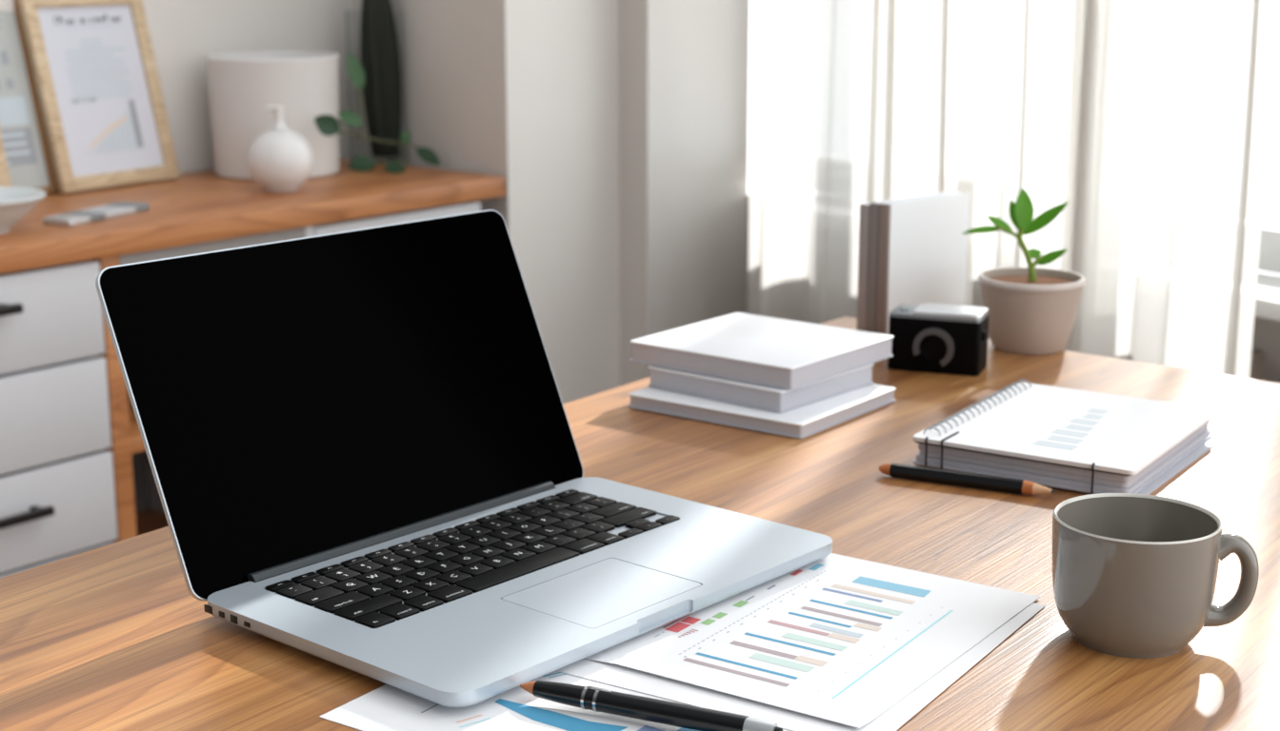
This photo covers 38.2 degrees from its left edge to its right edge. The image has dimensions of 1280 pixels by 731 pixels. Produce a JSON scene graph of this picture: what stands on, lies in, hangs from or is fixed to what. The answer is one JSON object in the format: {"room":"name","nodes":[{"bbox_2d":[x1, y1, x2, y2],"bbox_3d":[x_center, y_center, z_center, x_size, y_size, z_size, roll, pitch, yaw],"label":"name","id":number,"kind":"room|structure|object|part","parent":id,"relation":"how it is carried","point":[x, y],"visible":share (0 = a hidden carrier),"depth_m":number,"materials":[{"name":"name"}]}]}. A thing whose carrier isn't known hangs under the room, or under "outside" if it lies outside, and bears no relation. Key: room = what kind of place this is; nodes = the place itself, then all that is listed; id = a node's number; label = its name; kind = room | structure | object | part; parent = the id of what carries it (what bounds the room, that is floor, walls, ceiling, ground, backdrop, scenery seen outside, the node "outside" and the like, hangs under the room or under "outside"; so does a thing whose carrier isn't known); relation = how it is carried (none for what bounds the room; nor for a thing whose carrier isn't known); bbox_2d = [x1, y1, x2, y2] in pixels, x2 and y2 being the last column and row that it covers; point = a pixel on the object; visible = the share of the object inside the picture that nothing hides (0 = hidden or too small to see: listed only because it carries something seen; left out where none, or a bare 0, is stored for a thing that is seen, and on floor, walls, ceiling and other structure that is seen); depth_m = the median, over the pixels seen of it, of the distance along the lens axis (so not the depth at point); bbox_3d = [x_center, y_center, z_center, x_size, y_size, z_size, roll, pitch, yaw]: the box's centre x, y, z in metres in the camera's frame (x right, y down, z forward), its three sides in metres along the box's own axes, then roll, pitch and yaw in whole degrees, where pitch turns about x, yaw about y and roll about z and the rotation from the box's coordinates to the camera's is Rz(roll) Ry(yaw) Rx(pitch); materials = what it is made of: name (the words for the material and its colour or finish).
{"room":"home office","nodes":[
{"label":"home office","id":0,"kind":"room"},
{"bbox_2d":[0,0,359,187],"bbox_3d":[-1.765,-0.753,2.480,0.098,2.700,3.619,10,17,38],"label":"wall","id":1,"kind":"structure","parent":0,"point":[182,32],"depth_m":3.62,"materials":[{"name":"paint"}]},
{"bbox_2d":[353,0,619,403],"bbox_3d":[-0.437,-1.074,3.865,0.327,2.700,0.964,-11,17,-39],"label":"wall","id":2,"kind":"structure","parent":0,"point":[526,92],"depth_m":3.67,"materials":[{"name":"paint"}]},
{"bbox_2d":[619,0,750,386],"bbox_3d":[-0.199,-1.128,4.099,0.346,2.700,1.064,-11,17,-39],"label":"wall pier","id":3,"kind":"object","parent":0,"point":[684,65],"depth_m":3.84,"materials":[{"name":"paint"}]},
{"bbox_2d":[745,195,1279,383],"bbox_3d":[0.830,0.137,3.158,0.280,0.660,2.250,-8,15,-32],"label":"wall window","id":4,"kind":"structure","parent":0,"point":[1266,335],"depth_m":2.90,"materials":[{"name":"paint"}]},
{"bbox_2d":[1258,220,1279,275],"bbox_3d":[0.852,-1.031,2.994,0.070,1.690,2.100,-8,15,-32],"label":"window","id":5,"kind":"structure","parent":4,"relation":"in","point":[1269,260],"depth_m":2.91,"materials":[{"name":"white"}]},
{"bbox_3d":[0.000,0.856,1.738,10.000,0.100,9.000,0,13,0],"label":"floor","id":6,"kind":"structure","parent":0,"visible":0},
{"bbox_2d":[0,260,118,578],"bbox_3d":[-1.247,0.198,2.827,0.552,0.691,0.708,10,17,38],"label":"drawers","id":7,"kind":"object","parent":6,"relation":"on","point":[57,495],"visible":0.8,"depth_m":2.84,"materials":[{"name":"white paint"}]},
{"bbox_3d":[-1.015,-0.062,2.639,0.034,0.014,0.287,10,17,38],"label":"handle","id":8,"kind":"part","parent":7,"relation":"part of","materials":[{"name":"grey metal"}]},
{"bbox_3d":[-1.006,0.247,2.721,0.034,0.014,0.314,10,17,38],"label":"handle","id":9,"kind":"part","parent":7,"relation":"part of","materials":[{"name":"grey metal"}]},
{"bbox_3d":[-1.067,-0.030,2.624,0.021,0.146,0.704,10,17,38],"label":"drawer","id":10,"kind":"part","parent":7,"relation":"part of","materials":[{"name":"white paint"}]},
{"bbox_3d":[-1.067,0.119,2.659,0.021,0.146,0.704,10,17,38],"label":"drawer","id":11,"kind":"part","parent":7,"relation":"part of","materials":[{"name":"white paint"}]},
{"bbox_3d":[-1.067,0.420,2.729,0.021,0.152,0.704,10,17,38],"label":"drawer","id":12,"kind":"part","parent":7,"relation":"part of","materials":[{"name":"white paint"}]},
{"bbox_3d":[-1.067,0.268,2.693,0.021,0.146,0.704,10,17,38],"label":"drawer","id":13,"kind":"part","parent":7,"relation":"part of","materials":[{"name":"white paint"}]},
{"bbox_2d":[0,158,505,274],"bbox_3d":[-1.009,-0.228,3.045,0.522,0.038,1.747,10,17,38],"label":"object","id":14,"kind":"object","parent":7,"relation":"on","point":[196,207],"visible":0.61,"depth_m":3.18,"materials":[{"name":"brown wood"}]},
{"bbox_2d":[0,132,11,186],"bbox_3d":[-1.149,-0.358,3.081,0.061,0.197,0.190,11,17,39],"label":"picture frame","id":15,"kind":"object","parent":14,"relation":"on","point":[5,179],"visible":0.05,"depth_m":3.14,"materials":[{"name":"brown wood"}]},
{"bbox_2d":[0,186,45,234],"bbox_3d":[-1.018,-0.236,2.866,0.191,0.058,0.191,0,13,0],"label":"bowl","id":16,"kind":"object","parent":14,"relation":"on","point":[15,203],"visible":1,"depth_m":2.85,"materials":[{"name":"white ceramic"}]},
{"bbox_2d":[0,0,59,193],"bbox_3d":[-1.154,-0.472,3.187,0.095,0.371,0.262,10,16,37],"label":"picture frame","id":17,"kind":"object","parent":14,"relation":"on","point":[24,135],"visible":1,"depth_m":3.26,"materials":[{"name":"brown wood"}]},
{"bbox_2d":[42,201,149,226],"bbox_3d":[-0.886,-0.248,3.020,0.062,0.012,0.202,5,14,22],"label":"case","id":18,"kind":"object","parent":14,"relation":"on","point":[118,209],"visible":1,"depth_m":2.99,"materials":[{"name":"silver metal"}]},
{"bbox_2d":[17,0,179,194],"bbox_3d":[-0.983,-0.505,3.376,0.095,0.350,0.268,9,16,33],"label":"picture frame","id":19,"kind":"object","parent":14,"relation":"on","point":[93,64],"visible":1,"depth_m":3.37,"materials":[{"name":"brown wood"}]},
{"bbox_2d":[37,4,163,177],"bbox_3d":[-0.986,-0.504,3.378,0.076,0.302,0.220,9,16,33],"label":"print","id":20,"kind":"object","parent":19,"relation":"attached to","point":[96,61],"depth_m":3.38,"materials":[{"name":"white paper"}]},
{"bbox_2d":[204,51,339,180],"bbox_3d":[-0.702,-0.483,3.558,0.252,0.227,0.252,0,13,0],"label":"planter","id":21,"kind":"object","parent":14,"relation":"on","point":[241,86],"visible":0.92,"depth_m":3.46,"materials":[{"name":"white ceramic"}]},
{"bbox_2d":[247,105,313,192],"bbox_3d":[-0.646,-0.391,3.323,0.117,0.153,0.117,0,13,0],"label":"vase","id":22,"kind":"object","parent":14,"relation":"on","point":[280,160],"visible":1,"depth_m":3.29,"materials":[{"name":"white ceramic"}]},
{"bbox_3d":[-0.659,-0.459,3.306,0.020,0.012,0.016,0,13,0],"label":"spout","id":23,"kind":"part","parent":22,"relation":"part of","materials":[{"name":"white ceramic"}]},
{"bbox_2d":[345,10,408,162],"bbox_3d":[-0.533,-0.570,3.769,0.121,0.301,0.121,0,13,0],"label":"glass vase","id":24,"kind":"object","parent":14,"relation":"on","point":[377,159],"visible":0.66,"depth_m":3.77,"materials":[{"name":"glass"}]},
{"bbox_2d":[360,0,401,157],"bbox_3d":[-0.527,-0.627,3.756,0.082,0.400,0.078,0,13,0],"label":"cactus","id":25,"kind":"object","parent":24,"relation":"in","point":[379,49],"visible":0.98,"depth_m":3.74,"materials":[{"name":"green plant"}]},
{"bbox_2d":[314,52,440,173],"bbox_3d":[-0.499,-0.481,3.565,0.208,0.222,0.309,0,13,0],"label":"trailing vine","id":26,"kind":"object","parent":14,"relation":"on","point":[328,125],"visible":0.99,"depth_m":3.63,"materials":[{"name":"green plant"}]},
{"bbox_3d":[-0.551,-0.500,3.656,0.004,0.087,0.111,-1,13,-6],"label":"stem","id":27,"kind":"part","parent":26,"relation":"part of","materials":[{"name":"green plant"}]},
{"bbox_3d":[-0.511,-0.419,3.565,0.096,0.092,0.256,0,13,0],"label":"stem","id":28,"kind":"part","parent":26,"relation":"part of","materials":[{"name":"green plant"}]},
{"bbox_3d":[-0.491,-0.402,3.658,0.006,0.007,0.086,9,16,34],"label":"stem","id":29,"kind":"part","parent":26,"relation":"part of","materials":[{"name":"green plant"}]},
{"bbox_2d":[92,225,314,542],"bbox_3d":[-0.901,0.095,3.269,0.518,0.691,0.432,10,17,38],"label":"base cabinet","id":30,"kind":"object","parent":6,"relation":"on","point":[139,509],"visible":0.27,"depth_m":2.98,"materials":[{"name":"brown wood"}]},
{"bbox_3d":[-1.026,0.130,3.118,0.518,0.691,0.033,10,17,38],"label":"panel","id":31,"kind":"part","parent":30,"relation":"part of","materials":[{"name":"brown wood"}]},
{"bbox_3d":[-0.893,0.066,3.266,0.474,0.026,0.379,10,17,38],"label":"shelf","id":32,"kind":"part","parent":30,"relation":"part of","materials":[{"name":"brown wood"}]},
{"bbox_3d":[-1.088,0.059,3.426,0.025,0.691,0.379,10,17,38],"label":"panel","id":33,"kind":"part","parent":30,"relation":"part of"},
{"bbox_3d":[-0.893,0.360,3.334,0.474,0.026,0.379,10,17,38],"label":"shelf","id":34,"kind":"part","parent":30,"relation":"part of","materials":[{"name":"brown wood"}]},
{"bbox_3d":[-0.702,-0.170,3.053,0.017,0.076,0.379,10,17,38],"label":"rail","id":35,"kind":"part","parent":30,"relation":"part of","materials":[{"name":"grey"}]},
{"bbox_3d":[-0.771,0.059,3.426,0.518,0.691,0.018,10,17,38],"label":"panel","id":36,"kind":"part","parent":30,"relation":"part of","materials":[{"name":"paint"}]},
{"bbox_2d":[313,200,479,236],"bbox_3d":[-0.633,0.021,3.591,0.518,0.691,0.416,10,17,38],"label":"base cabinet","id":37,"kind":"object","parent":6,"relation":"on","point":[465,207],"visible":0.07,"depth_m":3.35,"materials":[{"name":"white paint"}]},
{"bbox_2d":[0,317,1279,730],"bbox_3d":[0.160,0.514,1.331,0.979,0.750,1.551,10,16,36],"label":"desk","id":38,"kind":"object","parent":6,"relation":"on","point":[112,637],"visible":0.29,"depth_m":1.25,"materials":[{"name":"brown wood"}]},
{"bbox_2d":[95,209,832,707],"bbox_3d":[-0.107,0.037,1.246,0.338,0.218,0.368,11,17,40],"label":"laptop","id":39,"kind":"object","parent":38,"relation":"on","point":[362,452],"visible":1,"depth_m":1.26,"materials":[{"name":"silver metal"}]},
{"bbox_3d":[-0.199,0.015,1.324,0.005,0.226,0.368,-21,-4,43],"label":"lid","id":40,"kind":"part","parent":39,"relation":"part of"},
{"bbox_2d":[319,671,791,730],"bbox_3d":[-0.005,0.201,1.018,0.310,0.001,0.165,9,16,33],"label":"sheet","id":41,"kind":"object","parent":38,"relation":"on","point":[388,708],"visible":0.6,"depth_m":1.04,"materials":[{"name":"white paper"}]},
{"bbox_2d":[520,680,782,730],"bbox_3d":[0.004,0.191,1.027,0.160,0.014,0.013,6,14,24],"label":"pen","id":42,"kind":"object","parent":41,"relation":"on","point":[586,698],"visible":1,"depth_m":1.02,"materials":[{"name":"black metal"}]},
{"bbox_2d":[628,383,896,439],"bbox_3d":[0.115,0.030,1.729,0.190,0.013,0.170,9,16,35],"label":"book","id":43,"kind":"object","parent":38,"relation":"on","point":[806,421],"visible":0.66,"depth_m":1.67,"materials":[{"name":"grey paper"}]},
{"bbox_2d":[647,362,874,413],"bbox_3d":[0.114,0.009,1.745,0.156,0.020,0.150,11,17,39],"label":"book","id":44,"kind":"object","parent":43,"relation":"on","point":[777,400],"visible":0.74,"depth_m":1.69,"materials":[{"name":"grey paper"}]},
{"bbox_2d":[630,312,893,390],"bbox_3d":[0.117,-0.016,1.761,0.185,0.020,0.176,10,17,37],"label":"book","id":45,"kind":"object","parent":44,"relation":"on","point":[764,350],"visible":1,"depth_m":1.73,"materials":[{"name":"grey paper"}]},
{"bbox_2d":[555,602,1045,730],"bbox_3d":[0.104,0.169,1.156,0.215,0.001,0.262,8,15,31],"label":"sheet","id":46,"kind":"object","parent":38,"relation":"on","point":[906,709],"visible":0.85,"depth_m":1.07,"materials":[{"name":"white paper"}]},
{"bbox_2d":[584,553,1039,728],"bbox_3d":[0.108,0.163,1.174,0.203,0.002,0.256,9,16,33],"label":"sheet","id":47,"kind":"object","parent":46,"relation":"on","point":[839,639],"visible":0.88,"depth_m":1.15,"materials":[{"name":"white paper"}]},
{"bbox_2d":[856,201,872,331],"bbox_3d":[0.293,-0.114,2.061,0.138,0.144,0.014,-11,17,-41],"label":"upright book","id":48,"kind":"object","parent":38,"relation":"on","point":[864,216],"visible":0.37,"depth_m":2.01,"materials":[{"name":"grey paper"}]},
{"bbox_2d":[865,191,951,333],"bbox_3d":[0.303,-0.113,2.050,0.138,0.147,0.014,-12,17,-41],"label":"upright book","id":49,"kind":"object","parent":38,"relation":"on","point":[874,207],"visible":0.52,"depth_m":2.00,"materials":[{"name":"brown paper"}]},
{"bbox_2d":[876,192,969,335],"bbox_3d":[0.312,-0.111,2.040,0.138,0.148,0.014,-11,17,-41],"label":"upright book","id":50,"kind":"object","parent":38,"relation":"on","point":[923,247],"visible":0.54,"depth_m":2.02,"materials":[{"name":"white paper"}]},
{"bbox_2d":[887,303,988,376],"bbox_3d":[0.302,-0.027,1.869,0.096,0.061,0.055,5,14,20],"label":"compact camera","id":51,"kind":"object","parent":38,"relation":"on","point":[932,338],"visible":1,"depth_m":1.85,"materials":[{"name":"black plastic"},{"name":"silver metal"}]},
{"bbox_3d":[0.302,-0.053,1.866,0.092,0.004,0.049,5,14,20],"label":"plate","id":52,"kind":"part","parent":51,"relation":"part of","materials":[{"name":"silver metal"}]},
{"bbox_2d":[879,463,1058,495],"bbox_3d":[0.259,0.091,1.471,0.147,0.011,0.012,7,15,26],"label":"pencil","id":53,"kind":"object","parent":38,"relation":"on","point":[896,470],"visible":1,"depth_m":1.47,"materials":[{"name":"black paint"}]},
{"bbox_2d":[961,188,1085,355],"bbox_3d":[0.414,-0.102,1.952,0.111,0.170,0.111,-12,18,-42],"label":"potted plant","id":54,"kind":"object","parent":38,"relation":"on","point":[1032,310],"visible":1,"depth_m":1.94,"materials":[{"name":"beige ceramic"}]},
{"bbox_3d":[0.386,-0.140,1.942,0.029,0.016,0.004,-1,13,-6],"label":"plant stem","id":55,"kind":"part","parent":54,"relation":"part of","materials":[{"name":"green plant"}]},
{"bbox_3d":[0.408,-0.115,1.949,0.023,0.062,0.008,0,13,0],"label":"plant stem","id":56,"kind":"part","parent":54,"relation":"part of","materials":[{"name":"green plant"}]},
{"bbox_3d":[0.414,-0.057,1.963,0.110,0.077,0.110,0,13,0],"label":"pot","id":57,"kind":"part","parent":54,"relation":"part of","materials":[{"name":"beige ceramic"}]},
{"bbox_3d":[0.419,-0.108,1.952,0.016,0.017,0.005,-2,13,-8],"label":"plant stem","id":58,"kind":"part","parent":54,"relation":"part of","materials":[{"name":"green plant"}]},
{"bbox_2d":[1051,493,1259,659],"bbox_3d":[0.309,0.131,1.148,0.109,0.079,0.101,-7,15,-27],"label":"mug","id":59,"kind":"object","parent":38,"relation":"on","point":[1134,576],"visible":1,"depth_m":1.12,"materials":[{"name":"grey ceramic"}]},
{"bbox_3d":[0.363,0.132,1.134,0.031,0.060,0.021,3,13,12],"label":"handle","id":60,"kind":"part","parent":59,"relation":"part of","materials":[{"name":"grey ceramic"}]},
{"bbox_2d":[1137,435,1224,495],"bbox_3d":[0.371,0.072,1.575,0.188,0.002,0.222,9,16,33],"label":"folder","id":61,"kind":"object","parent":38,"relation":"on","point":[1214,440],"visible":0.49,"depth_m":1.53,"materials":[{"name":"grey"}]},
{"bbox_2d":[912,380,1219,494],"bbox_3d":[0.364,0.057,1.568,0.188,0.030,0.232,8,15,32],"label":"spiral notebook","id":62,"kind":"object","parent":61,"relation":"on","point":[1083,441],"visible":0.99,"depth_m":1.52,"materials":[{"name":"grey paper"}]},
{"bbox_2d":[1249,348,1266,380],"bbox_3d":[0.602,0.144,3.350,0.100,0.560,1.210,-8,15,-32],"label":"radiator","id":63,"kind":"object","parent":6,"relation":"on","point":[1258,359],"visible":0.02,"depth_m":2.82,"materials":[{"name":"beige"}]},
{"bbox_3d":[0.856,-2.026,2.766,1.244,0.350,1.827,0,13,0],"label":"wall","id":64,"kind":"structure","parent":0,"visible":0},
{"bbox_2d":[747,0,983,324],"bbox_3d":[0.371,-0.829,3.094,0.079,2.530,0.610,-8,15,-32],"label":"curtain","id":65,"kind":"object","parent":64,"relation":"hanging from","point":[854,103],"visible":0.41,"depth_m":3.22,"materials":[{"name":"white fabric"}]},
{"bbox_2d":[971,0,1073,339],"bbox_3d":[0.650,-0.767,2.828,0.054,2.530,0.350,-8,15,-32],"label":"window","id":66,"kind":"structure","parent":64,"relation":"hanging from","point":[1027,44],"depth_m":2.96,"materials":[{"name":"white glass"}]},
{"bbox_2d":[1060,0,1278,379],"bbox_3d":[0.740,-0.700,2.540,0.081,2.530,0.365,-8,15,-32],"label":"curtain","id":67,"kind":"object","parent":64,"relation":"hanging from","point":[1169,108],"visible":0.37,"depth_m":2.62,"materials":[{"name":"white fabric"}]}
]}

